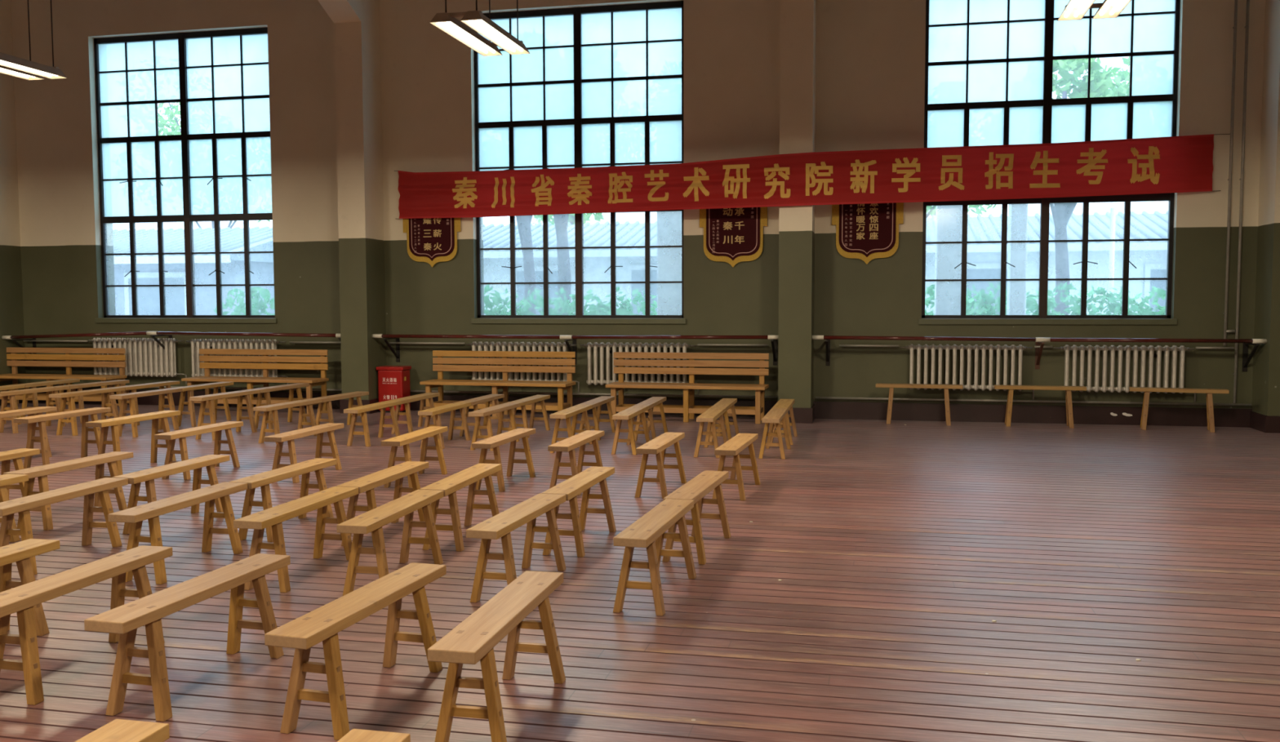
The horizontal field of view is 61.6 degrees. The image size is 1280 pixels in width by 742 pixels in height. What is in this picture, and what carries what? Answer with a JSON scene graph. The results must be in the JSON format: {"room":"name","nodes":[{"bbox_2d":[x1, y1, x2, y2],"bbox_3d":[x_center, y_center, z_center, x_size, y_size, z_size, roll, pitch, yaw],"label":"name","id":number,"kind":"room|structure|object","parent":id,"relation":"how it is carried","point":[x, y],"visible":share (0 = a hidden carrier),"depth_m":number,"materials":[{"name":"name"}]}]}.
{"room":"rehearsal hall","nodes":[
{"label":"rehearsal hall","id":0,"kind":"room"},
{"bbox_2d":[0,0,26,391],"bbox_3d":[-10.939,-3.177,16.791,0.440,7.600,2.620,1,4,12],"label":"wall pillar","id":1,"kind":"structure","parent":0,"point":[11,313],"depth_m":17.83,"materials":[{"name":"beige paint"}]},
{"bbox_2d":[317,0,386,399],"bbox_3d":[-4.474,-3.103,15.366,0.440,7.600,2.620,1,4,12],"label":"wall pillar","id":2,"kind":"structure","parent":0,"point":[357,25],"depth_m":16.14,"materials":[{"name":"beige paint"}]},
{"bbox_2d":[10,0,1265,408],"bbox_3d":[-3.649,-3.136,16.741,27.600,7.720,0.420,1,4,12],"label":"wall","id":3,"kind":"structure","parent":0,"point":[870,73],"depth_m":15.68,"materials":[{"name":"beige paint"}]},
{"bbox_2d":[88,337,186,384],"bbox_3d":[-8.253,-0.169,17.632,1.802,0.750,0.214,1,4,12],"label":"radiator","id":4,"kind":"object","parent":3,"relation":"attached to","point":[148,364],"visible":0.84,"depth_m":17.52,"materials":[{"name":"metal"}]},
{"bbox_2d":[1,331,340,360],"bbox_3d":[-7.467,-0.381,17.310,6.180,0.530,0.487,1,4,12],"label":"ballet barre","id":5,"kind":"object","parent":3,"relation":"attached to","point":[169,334],"visible":0.79,"depth_m":17.13,"materials":[{"name":"red wood"}]},
{"bbox_2d":[93,27,277,323],"bbox_3d":[-7.401,-3.124,17.487,3.330,4.680,0.325,1,4,12],"label":"window","id":6,"kind":"structure","parent":3,"relation":"in","point":[218,169],"depth_m":17.49,"materials":[{"name":"clear glass"}]},
{"bbox_2d":[185,338,288,384],"bbox_3d":[-6.476,-0.139,17.241,1.802,0.750,0.214,1,4,12],"label":"radiator","id":7,"kind":"object","parent":3,"relation":"attached to","point":[197,344],"visible":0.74,"depth_m":17.18,"materials":[{"name":"metal"}]},
{"bbox_2d":[402,217,461,267],"bbox_3d":[-3.189,-2.248,16.457,0.960,1.323,0.060,1,4,12],"label":"pennant","id":8,"kind":"object","parent":3,"relation":"attached to","point":[432,241],"visible":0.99,"depth_m":16.45,"materials":[{"name":"brown fabric"}]},
{"bbox_2d":[465,341,579,392],"bbox_3d":[-1.788,-0.065,16.210,1.802,0.750,0.214,1,4,12],"label":"radiator","id":9,"kind":"object","parent":3,"relation":"attached to","point":[498,344],"visible":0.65,"depth_m":16.12,"materials":[{"name":"metal"}]},
{"bbox_2d":[371,333,778,365],"bbox_3d":[-1.012,-0.319,15.887,6.160,0.463,0.487,1,4,12],"label":"ballet barre","id":10,"kind":"object","parent":3,"relation":"attached to","point":[773,338],"visible":0.98,"depth_m":15.69,"materials":[{"name":"red wood"}]},
{"bbox_2d":[471,0,686,324],"bbox_3d":[-0.927,-3.050,16.061,3.330,4.680,0.325,1,4,12],"label":"window","id":11,"kind":"structure","parent":3,"relation":"in","point":[601,86],"depth_m":16.03,"materials":[{"name":"clear glass"}]},
{"bbox_2d":[409,390,777,398],"bbox_3d":[-0.969,0.339,16.115,6.100,0.034,0.096,1,4,12],"label":"pipe","id":12,"kind":"object","parent":3,"relation":"attached to","point":[413,391],"visible":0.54,"depth_m":16.01,"materials":[{"name":"metal"}]},
{"bbox_2d":[579,342,698,394],"bbox_3d":[-0.021,-0.045,15.820,1.802,0.750,0.214,1,4,12],"label":"radiator","id":13,"kind":"object","parent":3,"relation":"attached to","point":[589,381],"visible":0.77,"depth_m":15.77,"materials":[{"name":"metal"}]},
{"bbox_2d":[0,387,1279,433],"bbox_3d":[-3.752,0.508,16.461,27.600,0.245,0.645,1,4,12],"label":"baseboard","id":14,"kind":"structure","parent":3,"relation":"attached to","point":[1087,415],"depth_m":14.92,"materials":[{"name":"brown wood"}]},
{"bbox_2d":[699,207,767,266],"bbox_3d":[1.342,-2.174,15.460,1.000,1.368,0.060,1,4,12],"label":"pennant","id":15,"kind":"object","parent":3,"relation":"attached to","point":[731,236],"visible":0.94,"depth_m":15.45,"materials":[{"name":"brown fabric"}]},
{"bbox_2d":[394,133,1230,218],"bbox_3d":[1.881,-2.690,14.953,11.784,0.897,0.748,1,4,12],"label":"banner","id":16,"kind":"object","parent":3,"relation":"attached to","point":[1171,164],"visible":1,"depth_m":14.49,"materials":[{"name":"red fabric"}]},
{"bbox_2d":[831,202,903,264],"bbox_3d":[3.188,-2.166,15.053,1.000,1.343,0.060,1,4,12],"label":"pennant","id":17,"kind":"object","parent":3,"relation":"attached to","point":[866,233],"visible":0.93,"depth_m":15.04,"materials":[{"name":"brown fabric"}]},
{"bbox_2d":[899,343,1034,399],"bbox_3d":[4.500,0.006,14.824,1.802,0.750,0.214,1,4,12],"label":"radiator","id":18,"kind":"object","parent":3,"relation":"attached to","point":[991,348],"visible":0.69,"depth_m":14.72,"materials":[{"name":"metal"}]},
{"bbox_2d":[815,396,1251,405],"bbox_3d":[5.271,0.410,14.740,5.660,0.034,0.096,1,4,12],"label":"pipe","id":19,"kind":"object","parent":3,"relation":"attached to","point":[816,397],"visible":1,"depth_m":14.67,"materials":[{"name":"metal"}]},
{"bbox_2d":[812,335,1266,371],"bbox_3d":[5.228,-0.243,14.512,5.720,0.473,0.487,1,4,12],"label":"ballet barre","id":20,"kind":"object","parent":3,"relation":"attached to","point":[1246,359],"visible":1,"depth_m":14.24,"materials":[{"name":"red wood"}]},
{"bbox_2d":[918,0,1180,324],"bbox_3d":[5.542,-2.976,14.635,3.330,4.680,0.325,1,4,12],"label":"window","id":21,"kind":"structure","parent":3,"relation":"in","point":[988,64],"depth_m":14.65,"materials":[{"name":"clear glass"}]},
{"bbox_2d":[1053,344,1195,402],"bbox_3d":[6.483,0.029,14.387,1.802,0.750,0.214,1,4,12],"label":"radiator","id":22,"kind":"object","parent":3,"relation":"attached to","point":[1082,348],"visible":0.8,"depth_m":14.30,"materials":[{"name":"metal"}]},
{"bbox_2d":[1223,0,1237,346],"bbox_3d":[7.736,-3.588,13.927,0.134,6.520,0.098,1,4,12],"label":"riser pipe","id":23,"kind":"object","parent":3,"relation":"attached to","point":[1225,331],"visible":1,"depth_m":13.96,"materials":[{"name":"metal"}]},
{"bbox_2d":[1232,0,1249,403],"bbox_3d":[7.827,-3.208,13.933,0.038,7.280,0.098,1,4,12],"label":"riser pipe","id":24,"kind":"object","parent":3,"relation":"attached to","point":[1246,26],"visible":1,"depth_m":13.96,"materials":[{"name":"metal"}]},
{"bbox_2d":[0,402,1279,741],"bbox_3d":[-5.995,1.367,6.327,27.600,0.120,21.570,1,4,12],"label":"floor","id":25,"kind":"structure","parent":0,"point":[895,548],"depth_m":6.25,"materials":[{"name":"brown wood"}]},
{"bbox_2d":[0,473,28,542],"bbox_3d":[-4.673,1.013,7.289,0.283,0.451,1.150,1,4,14],"label":"bench","id":26,"kind":"object","parent":25,"relation":"on","point":[5,479],"visible":0.66,"depth_m":7.65,"materials":[{"name":"brown wood"}]},
{"bbox_2d":[0,448,39,497],"bbox_3d":[-5.341,0.925,8.653,0.283,0.451,1.150,1,4,12],"label":"bench","id":27,"kind":"object","parent":25,"relation":"on","point":[15,455],"visible":0.49,"depth_m":8.99,"materials":[{"name":"brown wood"}]},
{"bbox_2d":[0,538,60,635],"bbox_3d":[-3.274,1.151,5.137,0.283,0.451,1.150,1,4,13],"label":"bench","id":28,"kind":"object","parent":25,"relation":"on","point":[20,552],"visible":0.68,"depth_m":5.48,"materials":[{"name":"brown wood"}]},
{"bbox_2d":[0,386,69,433],"bbox_3d":[-8.133,0.513,14.356,0.283,0.541,1.150,1,4,15],"label":"bench","id":29,"kind":"object","parent":25,"relation":"on","point":[11,393],"visible":0.83,"depth_m":14.08,"materials":[{"name":"brown wood"}]},
{"bbox_2d":[13,407,111,468],"bbox_3d":[-6.049,0.708,11.299,0.283,0.541,1.150,1,4,14],"label":"bench","id":30,"kind":"object","parent":25,"relation":"on","point":[41,419],"visible":0.8,"depth_m":11.01,"materials":[{"name":"brown wood"}]},
{"bbox_2d":[0,347,126,407],"bbox_3d":[-9.456,0.108,17.418,2.250,0.952,0.535,1,4,12],"label":"bench","id":31,"kind":"object","parent":25,"relation":"on","point":[68,357],"visible":0.7,"depth_m":17.52,"materials":[{"name":"orange wood"}]},
{"bbox_2d":[0,477,128,574],"bbox_3d":[-3.843,1.023,7.106,0.283,0.451,1.150,1,4,11],"label":"bench","id":32,"kind":"object","parent":25,"relation":"on","point":[22,505],"visible":0.85,"depth_m":7.14,"materials":[{"name":"brown wood"}]},
{"bbox_2d":[3,451,133,530],"bbox_3d":[-4.454,0.937,8.442,0.283,0.451,1.150,1,4,14],"label":"bench","id":33,"kind":"object","parent":25,"relation":"on","point":[42,472],"visible":0.71,"depth_m":8.33,"materials":[{"name":"brown wood"}]},
{"bbox_2d":[0,545,173,705],"bbox_3d":[-2.605,1.160,4.969,0.283,0.451,1.150,1,4,13],"label":"bench","id":34,"kind":"object","parent":25,"relation":"on","point":[21,600],"visible":0.77,"depth_m":4.76,"materials":[{"name":"brown wood"}]},
{"bbox_2d":[48,386,124,435],"bbox_3d":[-7.233,0.527,14.096,0.283,0.541,1.150,1,4,13],"label":"bench","id":35,"kind":"object","parent":25,"relation":"on","point":[70,395],"visible":0.88,"depth_m":13.77,"materials":[{"name":"brown wood"}]},
{"bbox_2d":[59,379,129,423],"bbox_3d":[-7.835,0.438,15.471,0.283,0.541,1.150,1,4,15],"label":"bench","id":36,"kind":"object","parent":25,"relation":"on","point":[79,387],"visible":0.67,"depth_m":15.34,"materials":[{"name":"brown wood"}]},
{"bbox_2d":[74,718,169,741],"bbox_3d":[-1.613,1.309,2.671,0.283,0.451,1.150,1,4,12],"label":"bench","id":37,"kind":"object","parent":25,"relation":"on","point":[117,730],"visible":1,"depth_m":3.14,"materials":[{"name":"brown wood"}]},
{"bbox_2d":[85,410,180,475],"bbox_3d":[-5.134,0.728,10.944,0.283,0.541,1.150,1,4,14],"label":"bench","id":38,"kind":"object","parent":25,"relation":"on","point":[163,415],"visible":0.7,"depth_m":10.77,"materials":[{"name":"brown wood"}]},
{"bbox_2d":[109,387,182,437],"bbox_3d":[-6.375,0.537,13.907,0.283,0.541,1.150,1,4,14],"label":"bench","id":39,"kind":"object","parent":25,"relation":"on","point":[131,396],"visible":0.81,"depth_m":13.69,"materials":[{"name":"brown wood"}]},
{"bbox_2d":[111,454,230,534],"bbox_3d":[-3.566,0.947,8.244,0.283,0.451,1.150,1,4,13],"label":"bench","id":40,"kind":"object","parent":25,"relation":"on","point":[148,475],"visible":0.73,"depth_m":8.13,"materials":[{"name":"brown wood"}]},
{"bbox_2d":[107,482,247,584],"bbox_3d":[-2.929,1.034,6.900,0.283,0.451,1.150,1,4,13],"label":"bench","id":41,"kind":"object","parent":25,"relation":"on","point":[151,511],"visible":0.85,"depth_m":6.81,"materials":[{"name":"brown wood"}]},
{"bbox_2d":[84,553,290,721],"bbox_3d":[-1.961,1.170,4.787,0.283,0.451,1.150,1,4,15],"label":"bench","id":42,"kind":"object","parent":25,"relation":"on","point":[148,611],"visible":1,"depth_m":4.47,"materials":[{"name":"brown wood"}]},
{"bbox_2d":[154,421,243,479],"bbox_3d":[-4.362,0.788,10.685,0.283,0.451,1.150,1,4,14],"label":"bench","id":43,"kind":"object","parent":25,"relation":"on","point":[181,434],"visible":0.95,"depth_m":10.57,"materials":[{"name":"brown wood"}]},
{"bbox_2d":[175,382,233,426],"bbox_3d":[-6.104,0.462,15.028,0.283,0.541,1.150,1,4,14],"label":"bench","id":44,"kind":"object","parent":25,"relation":"on","point":[189,388],"visible":0.81,"depth_m":14.71,"materials":[{"name":"brown wood"}]},
{"bbox_2d":[189,389,259,439],"bbox_3d":[-5.248,0.551,13.629,0.283,0.541,1.150,1,4,16],"label":"bench","id":45,"kind":"object","parent":25,"relation":"on","point":[203,398],"visible":0.93,"depth_m":13.53,"materials":[{"name":"brown wood"}]},
{"bbox_2d":[181,348,328,413],"bbox_3d":[-5.955,0.148,16.647,2.250,0.952,0.535,1,4,13],"label":"bench","id":46,"kind":"object","parent":25,"relation":"on","point":[206,358],"visible":0.67,"depth_m":16.70,"materials":[{"name":"orange wood"}]},
{"bbox_2d":[252,382,309,429],"bbox_3d":[-4.939,0.477,14.740,0.283,0.541,1.150,1,4,16],"label":"bench","id":47,"kind":"object","parent":25,"relation":"on","point":[291,387],"visible":0.74,"depth_m":14.57,"materials":[{"name":"brown wood"}]},
{"bbox_2d":[228,457,337,542],"bbox_3d":[-2.638,0.958,8.026,0.283,0.451,1.150,1,4,14],"label":"bench","id":48,"kind":"object","parent":25,"relation":"on","point":[263,480],"visible":0.72,"depth_m":7.84,"materials":[{"name":"brown wood"}]},
{"bbox_2d":[253,398,321,444],"bbox_3d":[-4.333,0.618,13.257,0.283,0.451,1.150,1,4,17],"label":"bench","id":49,"kind":"object","parent":25,"relation":"on","point":[273,407],"visible":0.93,"depth_m":12.98,"materials":[{"name":"brown wood"}]},
{"bbox_2d":[233,486,358,592],"bbox_3d":[-2.114,1.044,6.709,0.283,0.451,1.150,1,4,13],"label":"bench","id":50,"kind":"object","parent":25,"relation":"on","point":[273,517],"visible":0.85,"depth_m":6.56,"materials":[{"name":"brown wood"}]},
{"bbox_2d":[264,422,343,483],"bbox_3d":[-3.258,0.797,10.493,0.283,0.451,1.150,1,4,14],"label":"bench","id":51,"kind":"object","parent":25,"relation":"on","point":[290,436],"visible":0.85,"depth_m":10.34,"materials":[{"name":"brown wood"}]},
{"bbox_2d":[311,391,368,431],"bbox_3d":[-4.003,0.544,14.363,0.283,0.451,1.150,1,4,17],"label":"bench","id":52,"kind":"object","parent":25,"relation":"on","point":[357,394],"visible":0.72,"depth_m":14.14,"materials":[{"name":"brown wood"}]},
{"bbox_2d":[264,562,446,740],"bbox_3d":[-1.169,1.180,4.592,0.283,0.451,1.150,1,4,16],"label":"bench","id":53,"kind":"object","parent":25,"relation":"on","point":[324,623],"visible":0.99,"depth_m":4.27,"materials":[{"name":"brown wood"}]},
{"bbox_2d":[343,400,401,446],"bbox_3d":[-3.215,0.632,12.989,0.283,0.451,1.150,1,4,13],"label":"bench","id":54,"kind":"object","parent":25,"relation":"on","point":[382,405],"visible":0.97,"depth_m":12.72,"materials":[{"name":"brown wood"}]},
{"bbox_2d":[337,728,410,741],"bbox_3d":[-0.878,1.312,2.591,0.283,0.451,1.150,1,4,12],"label":"bench","id":55,"kind":"object","parent":25,"relation":"on","point":[354,735],"visible":1,"depth_m":3.09,"materials":[{"name":"brown wood"}]},
{"bbox_2d":[335,461,428,547],"bbox_3d":[-1.855,0.968,7.844,0.283,0.451,1.150,1,4,12],"label":"bench","id":56,"kind":"object","parent":25,"relation":"on","point":[367,483],"visible":0.59,"depth_m":7.72,"materials":[{"name":"brown wood"}]},
{"bbox_2d":[336,489,444,595],"bbox_3d":[-1.500,1.050,6.580,0.283,0.451,1.150,1,4,11],"label":"bench","id":57,"kind":"object","parent":25,"relation":"on","point":[373,520],"visible":0.95,"depth_m":6.35,"materials":[{"name":"brown wood"}]},
{"bbox_2d":[376,365,411,412],"bbox_3d":[-3.779,0.277,16.513,0.444,0.700,0.325,1,4,12],"label":"box","id":58,"kind":"object","parent":25,"relation":"on","point":[393,381],"visible":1,"depth_m":16.37,"materials":[{"name":"red metal"}]},
{"bbox_2d":[381,426,447,487],"bbox_3d":[-2.118,0.814,10.180,0.283,0.451,1.150,1,4,11],"label":"bench","id":59,"kind":"object","parent":25,"relation":"on","point":[404,440],"visible":0.86,"depth_m":10.16,"materials":[{"name":"brown wood"}]},
{"bbox_2d":[391,392,439,434],"bbox_3d":[-2.952,0.557,14.112,0.283,0.451,1.150,1,4,13],"label":"bench","id":60,"kind":"object","parent":25,"relation":"on","point":[422,397],"visible":0.67,"depth_m":13.87,"materials":[{"name":"brown wood"}]},
{"bbox_2d":[417,401,471,448],"bbox_3d":[-2.304,0.645,12.747,0.283,0.451,1.150,1,4,13],"label":"bench","id":61,"kind":"object","parent":25,"relation":"on","point":[451,407],"visible":0.85,"depth_m":12.87,"materials":[{"name":"brown wood"}]},
{"bbox_2d":[419,463,501,551],"bbox_3d":[-1.268,0.974,7.723,0.283,0.451,1.150,1,4,11],"label":"bench","id":62,"kind":"object","parent":25,"relation":"on","point":[468,477],"visible":0.85,"depth_m":7.57,"materials":[{"name":"brown wood"}]},
{"bbox_2d":[468,402,519,450],"bbox_3d":[-1.699,0.652,12.614,0.283,0.451,1.150,1,4,14],"label":"bench","id":63,"kind":"object","parent":25,"relation":"on","point":[500,408],"visible":0.9,"depth_m":12.31,"materials":[{"name":"brown wood"}]},
{"bbox_2d":[427,570,565,741],"bbox_3d":[-0.559,1.189,4.426,0.283,0.451,1.150,1,4,12],"label":"bench","id":64,"kind":"object","parent":25,"relation":"on","point":[473,640],"visible":1,"depth_m":4.12,"materials":[{"name":"brown wood"}]},
{"bbox_2d":[419,350,575,419],"bbox_3d":[-2.086,0.192,15.794,2.250,0.952,0.535,1,4,14],"label":"bench","id":65,"kind":"object","parent":25,"relation":"on","point":[440,360],"visible":0.83,"depth_m":15.85,"materials":[{"name":"orange wood"}]},
{"bbox_2d":[471,427,535,492],"bbox_3d":[-1.252,0.824,10.000,0.283,0.451,1.150,1,4,14],"label":"bench","id":66,"kind":"object","parent":25,"relation":"on","point":[512,436],"visible":0.94,"depth_m":9.92,"materials":[{"name":"brown wood"}]},
{"bbox_2d":[466,493,566,602],"bbox_3d":[-0.716,1.058,6.428,0.283,0.451,1.150,1,4,15],"label":"bench","id":67,"kind":"object","parent":25,"relation":"on","point":[500,525],"visible":0.96,"depth_m":6.20,"materials":[{"name":"brown wood"}]},
{"bbox_2d":[507,395,550,438],"bbox_3d":[-1.419,0.578,13.733,0.283,0.451,1.150,1,4,14],"label":"bench","id":68,"kind":"object","parent":25,"relation":"on","point":[533,399],"visible":0.77,"depth_m":13.90,"materials":[{"name":"brown wood"}]},
{"bbox_2d":[549,404,592,453],"bbox_3d":[-0.782,0.666,12.371,0.283,0.451,1.150,1,4,12],"label":"bench","id":69,"kind":"object","parent":25,"relation":"on","point":[574,411],"visible":0.88,"depth_m":12.08,"materials":[{"name":"brown wood"}]},
{"bbox_2d":[547,430,604,495],"bbox_3d":[-0.567,0.834,9.808,0.283,0.451,1.150,1,4,14],"label":"bench","id":70,"kind":"object","parent":25,"relation":"on","point":[569,444],"visible":0.8,"depth_m":9.53,"materials":[{"name":"brown wood"}]},
{"bbox_2d":[542,466,616,557],"bbox_3d":[-0.415,0.983,7.552,0.283,0.451,1.150,1,4,14],"label":"bench","id":71,"kind":"object","parent":25,"relation":"on","point":[582,482],"visible":0.88,"depth_m":7.45,"materials":[{"name":"brown wood"}]},
{"bbox_2d":[577,395,615,439],"bbox_3d":[-0.537,0.590,13.498,0.283,0.451,1.150,1,4,12],"label":"bench","id":72,"kind":"object","parent":25,"relation":"on","point":[598,402],"visible":0.81,"depth_m":13.56,"materials":[{"name":"brown wood"}]},
{"bbox_2d":[611,405,649,454],"bbox_3d":[-0.096,0.671,12.251,0.283,0.451,1.150,1,4,12],"label":"bench","id":73,"kind":"object","parent":25,"relation":"on","point":[629,414],"visible":0.96,"depth_m":11.88,"materials":[{"name":"brown wood"}]},
{"bbox_2d":[634,396,667,440],"bbox_3d":[0.137,0.596,13.380,0.283,0.451,1.150,1,4,12],"label":"bench","id":74,"kind":"object","parent":25,"relation":"on","point":[652,402],"visible":0.7,"depth_m":13.21,"materials":[{"name":"brown wood"}]},
{"bbox_2d":[613,498,696,616],"bbox_3d":[0.099,1.069,6.223,0.283,0.451,1.150,1,4,15],"label":"bench","id":75,"kind":"object","parent":25,"relation":"on","point":[652,526],"visible":1,"depth_m":5.87,"materials":[{"name":"brown wood"}]},
{"bbox_2d":[635,431,686,498],"bbox_3d":[0.194,0.843,9.640,0.283,0.451,1.150,1,4,14],"label":"bench","id":76,"kind":"object","parent":25,"relation":"on","point":[658,446],"visible":0.99,"depth_m":9.28,"materials":[{"name":"brown wood"}]},
{"bbox_2d":[605,351,768,424],"bbox_3d":[0.667,0.227,15.147,2.250,0.952,0.535,1,4,13],"label":"bench","id":77,"kind":"object","parent":25,"relation":"on","point":[689,409],"visible":0.96,"depth_m":15.20,"materials":[{"name":"orange wood"}]},
{"bbox_2d":[662,470,730,564],"bbox_3d":[0.400,0.994,7.345,0.283,0.451,1.150,1,4,16],"label":"bench","id":78,"kind":"object","parent":25,"relation":"on","point":[699,486],"visible":0.88,"depth_m":7.21,"materials":[{"name":"brown wood"}]},
{"bbox_2d":[693,407,727,457],"bbox_3d":[0.803,0.685,12.001,0.283,0.451,1.150,1,4,11],"label":"bench","id":79,"kind":"object","parent":25,"relation":"on","point":[711,415],"visible":0.92,"depth_m":11.63,"materials":[{"name":"brown wood"}]},
{"bbox_2d":[708,398,739,441],"bbox_3d":[1.033,0.610,13.132,0.283,0.451,1.150,1,4,11],"label":"bench","id":80,"kind":"object","parent":25,"relation":"on","point":[724,402],"visible":0.64,"depth_m":12.98,"materials":[{"name":"brown wood"}]},
{"bbox_2d":[711,433,760,500],"bbox_3d":[0.865,0.847,9.543,0.283,0.451,1.150,1,4,15],"label":"bench","id":81,"kind":"object","parent":25,"relation":"on","point":[733,446],"visible":0.91,"depth_m":9.21,"materials":[{"name":"brown wood"}]},
{"bbox_2d":[758,408,791,459],"bbox_3d":[1.499,0.690,11.889,0.283,0.451,1.150,1,4,12],"label":"bench","id":82,"kind":"object","parent":25,"relation":"on","point":[775,415],"visible":1,"depth_m":11.52,"materials":[{"name":"brown wood"}]},
{"bbox_2d":[875,382,963,425],"bbox_3d":[3.818,0.451,14.714,1.150,0.541,0.283,1,4,14],"label":"bench","id":83,"kind":"object","parent":25,"relation":"on","point":[891,386],"visible":1,"depth_m":14.62,"materials":[{"name":"brown wood"}]},
{"bbox_2d":[993,384,1086,427],"bbox_3d":[5.344,0.469,14.378,1.150,0.541,0.283,1,4,14],"label":"bench","id":84,"kind":"object","parent":25,"relation":"on","point":[1069,417],"visible":1,"depth_m":14.32,"materials":[{"name":"brown wood"}]},
{"bbox_2d":[1128,386,1229,432],"bbox_3d":[6.961,0.495,13.909,1.150,0.541,0.283,1,4,21],"label":"bench","id":85,"kind":"object","parent":25,"relation":"on","point":[1210,411],"visible":1,"depth_m":13.84,"materials":[{"name":"brown wood"}]},
{"bbox_2d":[777,0,816,408],"bbox_3d":[1.976,-3.030,13.945,0.450,7.600,2.620,1,4,12],"label":"wall pillar","id":86,"kind":"structure","parent":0,"point":[797,43],"depth_m":14.70,"materials":[{"name":"beige paint"}]},
{"bbox_2d":[1251,0,1279,416],"bbox_3d":[8.859,-3.019,13.466,1.760,7.600,0.590,1,4,12],"label":"pillar","id":87,"kind":"structure","parent":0,"point":[1266,358],"depth_m":13.61,"materials":[{"name":"beige paint"}]},
{"bbox_3d":[-6.003,-6.381,5.889,28.200,0.200,22.320,1,4,12],"label":"ceiling","id":88,"kind":"structure","parent":0,"visible":0},
{"bbox_2d":[0,0,66,79],"bbox_3d":[-6.262,-4.772,10.375,0.460,3.600,1.260,1,4,12],"label":"lamp","id":89,"kind":"object","parent":88,"relation":"hanging from","point":[11,65],"visible":1,"depth_m":10.80,"materials":[{"name":"white metal"}]},
{"bbox_2d":[429,0,529,56],"bbox_3d":[-1.390,-4.719,9.342,0.460,3.600,1.260,1,4,12],"label":"lamp","id":90,"kind":"object","parent":88,"relation":"hanging from","point":[446,22],"visible":1,"depth_m":9.36,"materials":[{"name":"white metal"}]},
{"bbox_2d":[1057,0,1131,21],"bbox_3d":[3.543,-4.654,8.123,0.460,3.600,1.260,1,4,12],"label":"lamp","id":91,"kind":"object","parent":88,"relation":"hanging from","point":[1075,10],"visible":1,"depth_m":8.68,"materials":[{"name":"white metal"}]},
{"bbox_3d":[4.919,-1.014,45.512,110.000,0.200,59.060,1,4,12],"label":"ground","id":92,"kind":"structure","parent":0,"visible":0},
{"bbox_2d":[112,226,275,315],"bbox_3d":[-15.699,-2.064,31.126,13.700,4.021,7.840,1,4,12],"label":"house","id":93,"kind":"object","parent":92,"relation":"on","point":[232,240],"visible":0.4,"depth_m":27.17,"materials":[{"name":"grey wood"}]},
{"bbox_2d":[157,102,270,229],"bbox_3d":[-17.067,-6.599,43.045,7.383,11.454,5.658,-2,4,-27],"label":"tree","id":94,"kind":"object","parent":92,"relation":"on","point":[171,114],"visible":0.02,"depth_m":42.24,"materials":[{"name":"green plant"}]},
{"bbox_2d":[213,286,275,315],"bbox_3d":[-8.107,-0.588,22.301,1.725,2.329,1.079,1,4,12],"label":"hedge","id":95,"kind":"object","parent":92,"relation":"on","point":[256,305],"visible":0.14,"depth_m":22.09,"materials":[{"name":"green plant"}]},
{"bbox_2d":[515,215,535,314],"bbox_3d":[-2.814,-3.724,26.354,3.743,7.829,2.631,-2,4,-19],"label":"tree","id":96,"kind":"object","parent":92,"relation":"on","point":[523,222],"visible":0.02,"depth_m":25.98,"materials":[{"name":"grey plant"}]},
{"bbox_2d":[553,213,570,315],"bbox_3d":[-1.771,-3.505,23.409,3.195,7.771,2.844,1,4,12],"label":"tree","id":97,"kind":"object","parent":92,"relation":"on","point":[561,221],"visible":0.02,"depth_m":23.40,"materials":[{"name":"grey plant"}]},
{"bbox_2d":[483,220,657,315],"bbox_3d":[-1.166,-2.293,32.003,11.700,4.270,7.840,1,4,12],"label":"house","id":98,"kind":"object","parent":92,"relation":"on","point":[597,262],"visible":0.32,"depth_m":29.00,"materials":[{"name":"grey tile"}]},
{"bbox_2d":[484,284,657,315],"bbox_3d":[-2.115,-0.596,21.971,5.570,2.398,1.140,1,4,12],"label":"hedge","id":99,"kind":"object","parent":92,"relation":"on","point":[625,308],"visible":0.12,"depth_m":21.71,"materials":[{"name":"green plant"}]},
{"bbox_2d":[657,211,681,315],"bbox_3d":[0.548,-2.021,18.628,0.450,5.420,0.400,1,4,12],"label":"concrete column","id":100,"kind":"structure","parent":92,"relation":"on","point":[668,223],"depth_m":18.44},
{"bbox_2d":[934,205,962,315],"bbox_3d":[5.065,-1.970,17.633,0.400,5.420,0.400,1,4,12],"label":"concrete column","id":101,"kind":"structure","parent":92,"relation":"on","point":[948,219],"depth_m":17.45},
{"bbox_2d":[1006,204,1027,315],"bbox_3d":[6.182,-1.971,17.591,0.260,5.420,0.400,1,4,12],"label":"concrete column","id":102,"kind":"structure","parent":92,"relation":"on","point":[1017,213],"depth_m":17.42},
{"bbox_2d":[924,281,1165,315],"bbox_3d":[8.008,-0.466,19.746,6.202,2.396,1.209,1,4,12],"label":"hedge","id":103,"kind":"object","parent":92,"relation":"on","point":[984,307],"visible":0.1,"depth_m":19.68,"materials":[{"name":"green plant"}]},
{"bbox_2d":[924,210,1168,315],"bbox_3d":[12.261,-2.140,29.044,13.400,4.270,7.840,1,4,12],"label":"house","id":104,"kind":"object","parent":92,"relation":"on","point":[1148,257],"visible":0.27,"depth_m":26.30,"materials":[{"name":"grey tile"}]},
{"bbox_2d":[1049,57,1113,315],"bbox_3d":[8.865,-3.231,22.454,3.476,7.285,3.120,1,4,12],"label":"tree","id":105,"kind":"object","parent":92,"relation":"on","point":[1100,82],"visible":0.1,"depth_m":22.38,"materials":[{"name":"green plant"}]},
{"bbox_2d":[1086,56,1129,97],"bbox_3d":[17.674,-5.440,35.446,6.275,9.924,4.638,1,4,22],"label":"tree","id":106,"kind":"object","parent":92,"relation":"on","point":[1117,89],"visible":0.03,"depth_m":34.81,"materials":[{"name":"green plant"}]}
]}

